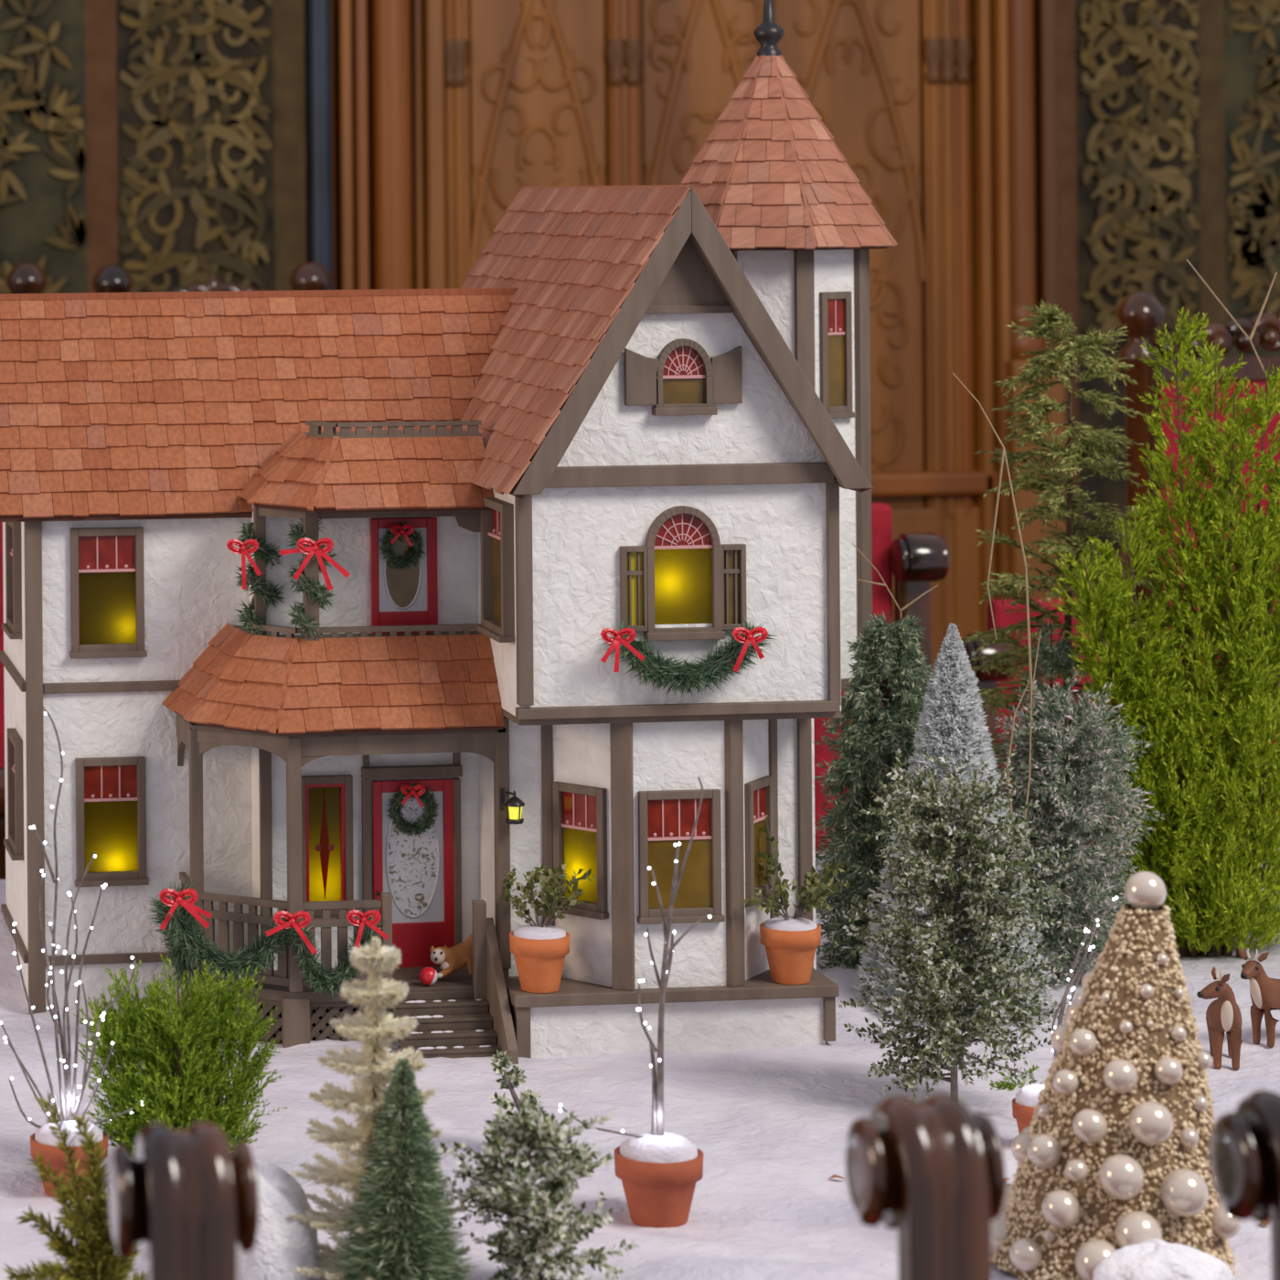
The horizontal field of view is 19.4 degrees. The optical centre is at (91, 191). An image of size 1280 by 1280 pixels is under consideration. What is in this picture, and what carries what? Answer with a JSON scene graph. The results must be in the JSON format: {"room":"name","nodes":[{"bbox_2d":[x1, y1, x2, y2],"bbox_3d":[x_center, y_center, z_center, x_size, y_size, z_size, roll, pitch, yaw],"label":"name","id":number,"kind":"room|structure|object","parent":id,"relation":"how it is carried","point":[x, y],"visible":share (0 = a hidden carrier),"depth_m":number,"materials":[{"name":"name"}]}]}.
{"room":"scale model scene","nodes":[
{"label":"scale model scene","id":0,"kind":"room"},
{"bbox_2d":[304,0,1246,839],"bbox_3d":[-0.064,-0.065,6.821,7.800,3.200,0.230,0,0,-6],"label":"wall","id":1,"kind":"structure","parent":0,"point":[944,112],"depth_m":6.96,"materials":[{"name":"brown wood"}]},
{"bbox_2d":[0,0,307,293],"bbox_3d":[0.037,-0.441,6.792,0.727,2.250,0.035,0,0,-6],"label":"wall panel","id":2,"kind":"object","parent":1,"relation":"attached to","point":[163,142],"visible":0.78,"depth_m":6.79,"materials":[{"name":"green fabric"}]},
{"bbox_2d":[308,0,333,289],"bbox_3d":[0.428,-0.070,6.831,0.044,3.200,0.044,0,0,-6],"label":"trim","id":3,"kind":"structure","parent":1,"relation":"attached to","point":[319,11],"depth_m":6.81,"materials":[{"name":"grey metal"}]},
{"bbox_2d":[1056,0,1279,540],"bbox_3d":[2.150,-0.460,7.029,0.647,2.250,0.035,0,0,-6],"label":"wall panel","id":4,"kind":"object","parent":1,"relation":"attached to","point":[1168,111],"visible":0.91,"depth_m":7.01,"materials":[{"name":"green fabric"}]},
{"bbox_3d":[0.363,1.556,3.159,7.800,0.050,7.600,-1,0,-6],"label":"floor","id":5,"kind":"structure","parent":0,"visible":0},
{"bbox_2d":[0,767,5,879],"bbox_3d":[-0.206,1.110,4.340,0.300,0.851,0.474,0,0,-6],"label":"carved chair","id":6,"kind":"object","parent":5,"relation":"on","point":[2,769],"visible":0.09,"depth_m":4.54,"materials":[{"name":"brown wood"}]},
{"bbox_2d":[0,262,47,767],"bbox_3d":[-0.208,0.825,5.703,0.334,1.421,0.483,0,0,-6],"label":"carved chair","id":7,"kind":"object","parent":5,"relation":"on","point":[23,277],"visible":0.12,"depth_m":5.90,"materials":[{"name":"brown wood"}]},
{"bbox_2d":[91,262,330,292],"bbox_3d":[0.225,0.824,5.752,0.393,1.416,0.483,0,0,-6],"label":"carved chair","id":8,"kind":"object","parent":5,"relation":"on","point":[109,278],"visible":0.14,"depth_m":5.94,"materials":[{"name":"brown wood"}]},
{"bbox_2d":[108,1093,1005,1279],"bbox_3d":[0.218,0.997,2.015,0.480,1.071,0.481,0,0,-6],"label":"chair","id":9,"kind":"object","parent":5,"relation":"on","point":[932,1170],"visible":1,"depth_m":1.82,"materials":[{"name":"brown wood"}]},
{"bbox_2d":[813,502,949,852],"bbox_3d":[0.955,0.963,4.471,0.301,1.126,0.474,0,0,-6],"label":"carved chair","id":10,"kind":"object","parent":5,"relation":"on","point":[916,560],"visible":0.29,"depth_m":4.67,"materials":[{"name":"brown wood"}]},
{"bbox_2d":[962,597,1171,846],"bbox_3d":[1.287,1.028,4.579,0.275,0.990,0.474,0,0,-6],"label":"carved chair","id":11,"kind":"object","parent":5,"relation":"on","point":[1002,619],"visible":0.15,"depth_m":4.77,"materials":[{"name":"brown wood"}]},
{"bbox_2d":[1116,292,1279,835],"bbox_3d":[1.766,0.831,5.120,0.502,1.375,0.483,0,0,-6],"label":"carved chair","id":12,"kind":"object","parent":5,"relation":"on","point":[1142,314],"visible":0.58,"depth_m":5.29,"materials":[{"name":"brown wood"}]},
{"bbox_2d":[1209,1089,1279,1279],"bbox_3d":[0.790,0.994,2.080,0.480,1.067,0.481,0,0,-6],"label":"chair","id":13,"kind":"object","parent":5,"relation":"on","point":[1244,1144],"visible":1,"depth_m":1.86,"materials":[{"name":"brown wood"}]},
{"bbox_3d":[0.336,1.158,3.363,3.200,0.746,1.650,-1,0,-6],"label":"dining table","id":14,"kind":"object","parent":5,"relation":"on","visible":0},
{"bbox_2d":[0,845,1279,1279],"bbox_3d":[0.333,0.768,3.362,3.260,0.087,1.710,0,0,-6],"label":"snow","id":15,"kind":"object","parent":14,"relation":"on","point":[770,1126],"visible":0.24,"depth_m":3.06,"materials":[{"name":"white snow"}]},
{"bbox_2d":[0,698,145,1197],"bbox_3d":[-0.016,0.588,2.855,0.105,0.387,0.061,-1,0,16],"label":"tree","id":16,"kind":"object","parent":15,"relation":"on","point":[42,1141],"visible":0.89,"depth_m":2.85,"materials":[{"name":"ceramic"}]},
{"bbox_2d":[1,1088,147,1279],"bbox_3d":[-0.001,0.701,2.519,0.122,0.160,0.048,0,0,-6],"label":"tree","id":17,"kind":"object","parent":15,"relation":"on","point":[94,1256],"visible":0.8,"depth_m":2.51,"materials":[{"name":"green plant"}]},
{"bbox_2d":[73,951,287,1158],"bbox_3d":[0.075,0.689,2.879,0.148,0.177,0.162,0,0,-45],"label":"bush","id":18,"kind":"object","parent":15,"relation":"on","point":[176,1101],"visible":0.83,"depth_m":2.87,"materials":[{"name":"green plant"}]},
{"bbox_2d":[236,1160,319,1279],"bbox_3d":[0.116,0.724,2.586,0.095,0.078,0.094,-1,0,40],"label":"lump","id":19,"kind":"object","parent":15,"relation":"on","point":[282,1244],"visible":0.49,"depth_m":2.56,"materials":[{"name":"white snow"}]},
{"bbox_2d":[288,935,470,1279],"bbox_3d":[0.197,0.651,2.576,0.127,0.254,0.137,-1,0,22],"label":"tree","id":20,"kind":"object","parent":15,"relation":"on","point":[374,1064],"visible":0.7,"depth_m":2.57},
{"bbox_2d":[323,1057,479,1279],"bbox_3d":[0.217,0.705,2.539,0.126,0.202,0.122,0,0,-6],"label":"tree","id":21,"kind":"object","parent":15,"relation":"on","point":[428,1250],"visible":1,"depth_m":2.53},
{"bbox_2d":[0,0,897,1064],"bbox_3d":[0.367,0.268,3.566,1.006,1.051,0.670,0,0,-6],"label":"dollhouse","id":22,"kind":"object","parent":15,"relation":"on","point":[649,406],"visible":0.93,"depth_m":3.39,"materials":[{"name":"white paint"}]},
{"bbox_2d":[145,877,216,992],"bbox_3d":[0.082,0.677,3.325,0.070,0.112,0.065,0,0,-6],"label":"garland","id":23,"kind":"object","parent":22,"relation":"attached to","point":[181,897],"visible":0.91,"depth_m":3.31},
{"bbox_2d":[154,897,317,982],"bbox_3d":[0.127,0.676,3.305,0.147,0.084,0.051,0,0,-6],"label":"garland","id":24,"kind":"object","parent":22,"relation":"attached to","point":[226,963],"visible":0.95,"depth_m":3.30},
{"bbox_2d":[226,519,285,636],"bbox_3d":[0.155,0.357,3.402,0.052,0.121,0.065,0,0,8],"label":"garland","id":25,"kind":"object","parent":22,"relation":"on","point":[244,546],"visible":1,"depth_m":3.40},
{"bbox_2d":[279,518,350,639],"bbox_3d":[0.201,0.352,3.361,0.063,0.120,0.064,0,0,-6],"label":"garland","id":26,"kind":"object","parent":22,"relation":"on","point":[307,546],"visible":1,"depth_m":3.35},
{"bbox_2d":[287,909,389,1000],"bbox_3d":[0.222,0.690,3.309,0.095,0.084,0.037,0,0,-6],"label":"garland","id":27,"kind":"object","parent":22,"relation":"attached to","point":[332,982],"visible":0.87,"depth_m":3.30},
{"bbox_2d":[378,521,426,571],"bbox_3d":[0.291,0.330,3.408,0.048,0.048,0.027,0,0,-6],"label":"wreath","id":28,"kind":"object","parent":22,"relation":"attached to","point":[408,531],"visible":1,"depth_m":3.41,"materials":[{"name":"green plant"}]},
{"bbox_2d":[385,781,439,838],"bbox_3d":[0.301,0.577,3.409,0.053,0.054,0.027,0,0,-6],"label":"wreath","id":29,"kind":"object","parent":22,"relation":"attached to","point":[407,791],"visible":1,"depth_m":3.41,"materials":[{"name":"green plant"}]},
{"bbox_2d":[419,967,437,985],"bbox_3d":[0.308,0.716,3.337,0.017,0.017,0.017,0,0,-6],"label":"ball","id":30,"kind":"object","parent":22,"relation":"on","point":[428,976],"visible":1,"depth_m":3.33,"materials":[{"name":"red paint"}]},
{"bbox_2d":[430,932,472,978],"bbox_3d":[0.335,0.699,3.357,0.050,0.045,0.023,-1,0,-13],"label":"dog","id":31,"kind":"object","parent":22,"relation":"on","point":[451,959],"visible":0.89,"depth_m":3.35},
{"bbox_2d":[501,860,597,992],"bbox_3d":[0.399,0.657,3.293,0.057,0.119,0.102,0,0,-44],"label":"potted shrub","id":32,"kind":"object","parent":22,"relation":"on","point":[539,951],"visible":1,"depth_m":3.28,"materials":[{"name":"green plant"}]},
{"bbox_2d":[509,930,569,992],"bbox_3d":[0.403,0.692,3.287,0.054,0.049,0.054,-1,0,-6],"label":"flower pot","id":33,"kind":"object","parent":32,"relation":"attached to","point":[539,955],"depth_m":3.27,"materials":[{"name":"ceramic"}]},
{"bbox_2d":[619,545,648,631],"bbox_3d":[0.486,0.355,3.271,0.025,0.076,0.007,-1,0,-6],"label":"shutter","id":34,"kind":"object","parent":22,"relation":"attached to","point":[634,560],"depth_m":3.27,"materials":[{"name":"brown wood"}]},
{"bbox_2d":[624,348,658,405],"bbox_3d":[0.492,0.165,3.270,0.030,0.051,0.006,-1,0,-6],"label":"shutter","id":35,"kind":"object","parent":22,"relation":"hanging from","point":[641,365],"depth_m":3.27,"materials":[{"name":"brown wood"}]},
{"bbox_2d":[504,968,839,1007],"bbox_3d":[0.521,0.721,3.323,0.298,0.011,0.090,-1,0,-6],"label":"shelf","id":36,"kind":"object","parent":22,"relation":"attached to","point":[579,987],"depth_m":3.29,"materials":[{"name":"brown wood"}]},
{"bbox_2d":[598,614,776,697],"bbox_3d":[0.532,0.415,3.262,0.168,0.078,0.050,0,0,-6],"label":"garland","id":37,"kind":"object","parent":22,"relation":"attached to","point":[663,673],"visible":1,"depth_m":3.26},
{"bbox_2d":[710,345,742,404],"bbox_3d":[0.569,0.164,3.279,0.028,0.051,0.006,-1,0,-6],"label":"shutter","id":38,"kind":"object","parent":22,"relation":"hanging from","point":[726,361],"depth_m":3.28,"materials":[{"name":"brown wood"}]},
{"bbox_2d":[720,544,746,629],"bbox_3d":[0.574,0.354,3.281,0.025,0.076,0.007,-1,0,-6],"label":"shutter","id":39,"kind":"object","parent":22,"relation":"attached to","point":[733,557],"depth_m":3.28,"materials":[{"name":"brown wood"}]},
{"bbox_2d":[742,816,849,984],"bbox_3d":[0.634,0.642,3.310,0.107,0.146,0.085,0,0,-6],"label":"potted shrub","id":40,"kind":"object","parent":22,"relation":"on","point":[790,943],"visible":1,"depth_m":3.30,"materials":[{"name":"green plant"}]},
{"bbox_2d":[759,921,821,984],"bbox_3d":[0.633,0.690,3.313,0.055,0.050,0.055,-1,0,-6],"label":"flower pot","id":41,"kind":"object","parent":40,"relation":"attached to","point":[790,946],"depth_m":3.29,"materials":[{"name":"ceramic"}]},
{"bbox_2d":[488,1050,544,1119],"bbox_3d":[0.343,0.734,2.943,0.049,0.086,0.037,0,0,-6],"label":"sprig","id":42,"kind":"object","parent":15,"relation":"on","point":[501,1062],"visible":0.74,"depth_m":2.94,"materials":[{"name":"green plant"}]},
{"bbox_2d":[437,1098,638,1279],"bbox_3d":[0.310,0.706,2.569,0.132,0.141,0.115,-1,0,35],"label":"tree","id":43,"kind":"object","parent":15,"relation":"on","point":[527,1132],"visible":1,"depth_m":2.56,"materials":[{"name":"green plant"}]},
{"bbox_2d":[557,777,711,1227],"bbox_3d":[0.411,0.610,2.765,0.110,0.336,0.067,-1,0,16],"label":"tree","id":44,"kind":"object","parent":15,"relation":"on","point":[659,1171],"visible":1,"depth_m":2.75,"materials":[{"name":"ceramic"}]},
{"bbox_2d":[828,1173,844,1179],"bbox_3d":[0.583,0.770,2.860,0.013,0.004,0.006,0,0,5],"label":"dried leaf","id":45,"kind":"object","parent":15,"relation":"on","point":[834,1175],"visible":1,"depth_m":2.86,"materials":[{"name":"beige plant"}]},
{"bbox_2d":[814,610,933,969],"bbox_3d":[0.772,0.613,3.575,0.167,0.408,0.170,-1,0,19],"label":"pine tree","id":46,"kind":"object","parent":15,"relation":"on","point":[887,654],"visible":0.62,"depth_m":3.56,"materials":[{"name":"green plant"}]},
{"bbox_2d":[852,543,938,618],"bbox_3d":[0.802,0.560,3.642,0.088,0.424,0.002,0,0,-6],"label":"bare branch","id":47,"kind":"object","parent":15,"relation":"on","point":[878,583],"visible":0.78,"depth_m":3.64,"materials":[{"name":"brown wood"}]},
{"bbox_2d":[832,748,1073,1101],"bbox_3d":[0.724,0.620,3.059,0.198,0.306,0.204,-1,0,-3],"label":"tree","id":48,"kind":"object","parent":15,"relation":"on","point":[986,870],"visible":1,"depth_m":3.04,"materials":[{"name":"green plant"}]},
{"bbox_2d":[849,623,1058,1019],"bbox_3d":[0.817,0.590,3.463,0.192,0.363,0.197,0,0,30],"label":"frosted tree","id":49,"kind":"object","parent":15,"relation":"on","point":[952,724],"visible":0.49,"depth_m":3.44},
{"bbox_2d":[952,373,1041,873],"bbox_3d":[0.852,0.470,3.436,0.084,0.602,0.003,0,0,-6],"label":"bare branch","id":50,"kind":"object","parent":15,"relation":"on","point":[1030,681],"visible":0.78,"depth_m":3.44,"materials":[{"name":"brown wood"}]},
{"bbox_2d":[1007,618,1087,936],"bbox_3d":[0.977,0.601,3.710,0.083,0.336,0.081,0,0,-42],"label":"sprig","id":51,"kind":"object","parent":15,"relation":"on","point":[1048,653],"visible":0.21,"depth_m":3.70,"materials":[{"name":"green plant"}]},
{"bbox_2d":[1012,896,1118,1133],"bbox_3d":[0.788,0.672,2.953,0.092,0.201,0.041,0,0,-6],"label":"tree","id":52,"kind":"object","parent":15,"relation":"on","point":[1026,1099],"visible":0.52,"depth_m":2.95,"materials":[{"name":"ceramic"}]},
{"bbox_2d":[962,299,1184,894],"bbox_3d":[1.028,0.433,3.860,0.283,0.642,0.284,0,0,-2],"label":"cedar tree","id":53,"kind":"object","parent":15,"relation":"on","point":[1091,445],"visible":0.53,"depth_m":3.85,"materials":[{"name":"green plant"}]},
{"bbox_2d":[990,667,1164,988],"bbox_3d":[0.953,0.625,3.582,0.206,0.314,0.196,0,0,-6],"label":"tree","id":54,"kind":"object","parent":15,"relation":"on","point":[1093,755],"visible":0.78,"depth_m":3.55,"materials":[{"name":"green plant"}]},
{"bbox_2d":[991,871,1241,1279],"bbox_3d":[0.731,0.633,2.634,0.178,0.283,0.181,0,0,-6],"label":"tree","id":55,"kind":"object","parent":15,"relation":"on","point":[1113,1155],"visible":0.93,"depth_m":2.60,"materials":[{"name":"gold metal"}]},
{"bbox_2d":[1092,1238,1234,1279],"bbox_3d":[0.732,0.736,2.512,0.102,0.030,0.078,0,0,-6],"label":"lump","id":56,"kind":"object","parent":15,"relation":"on","point":[1152,1259],"visible":1,"depth_m":2.49,"materials":[{"name":"white snow"}]},
{"bbox_2d":[1050,306,1279,958],"bbox_3d":[1.148,0.445,3.710,0.367,0.660,0.268,-1,0,-1],"label":"cypress tree","id":57,"kind":"object","parent":15,"relation":"on","point":[1211,888],"visible":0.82,"depth_m":3.67,"materials":[{"name":"green plant"}]},
{"bbox_2d":[1196,966,1243,1070],"bbox_3d":[1.001,0.727,3.236,0.036,0.091,0.086,-1,0,23],"label":"deer figurine","id":58,"kind":"object","parent":15,"relation":"on","point":[1223,1014],"visible":1,"depth_m":3.21,"materials":[{"name":"brown"}]},
{"bbox_2d":[1186,259,1279,405],"bbox_3d":[1.174,0.418,3.694,0.135,0.701,0.003,0,0,-6],"label":"bare branch","id":59,"kind":"object","parent":15,"relation":"on","point":[1251,336],"visible":1,"depth_m":3.69,"materials":[{"name":"brown wood"}]},
{"bbox_2d":[1237,948,1279,1047],"bbox_3d":[1.065,0.724,3.300,0.096,0.090,0.030,0,0,-35],"label":"deer figurine","id":60,"kind":"object","parent":15,"relation":"on","point":[1264,991],"visible":1,"depth_m":3.29,"materials":[{"name":"brown"}]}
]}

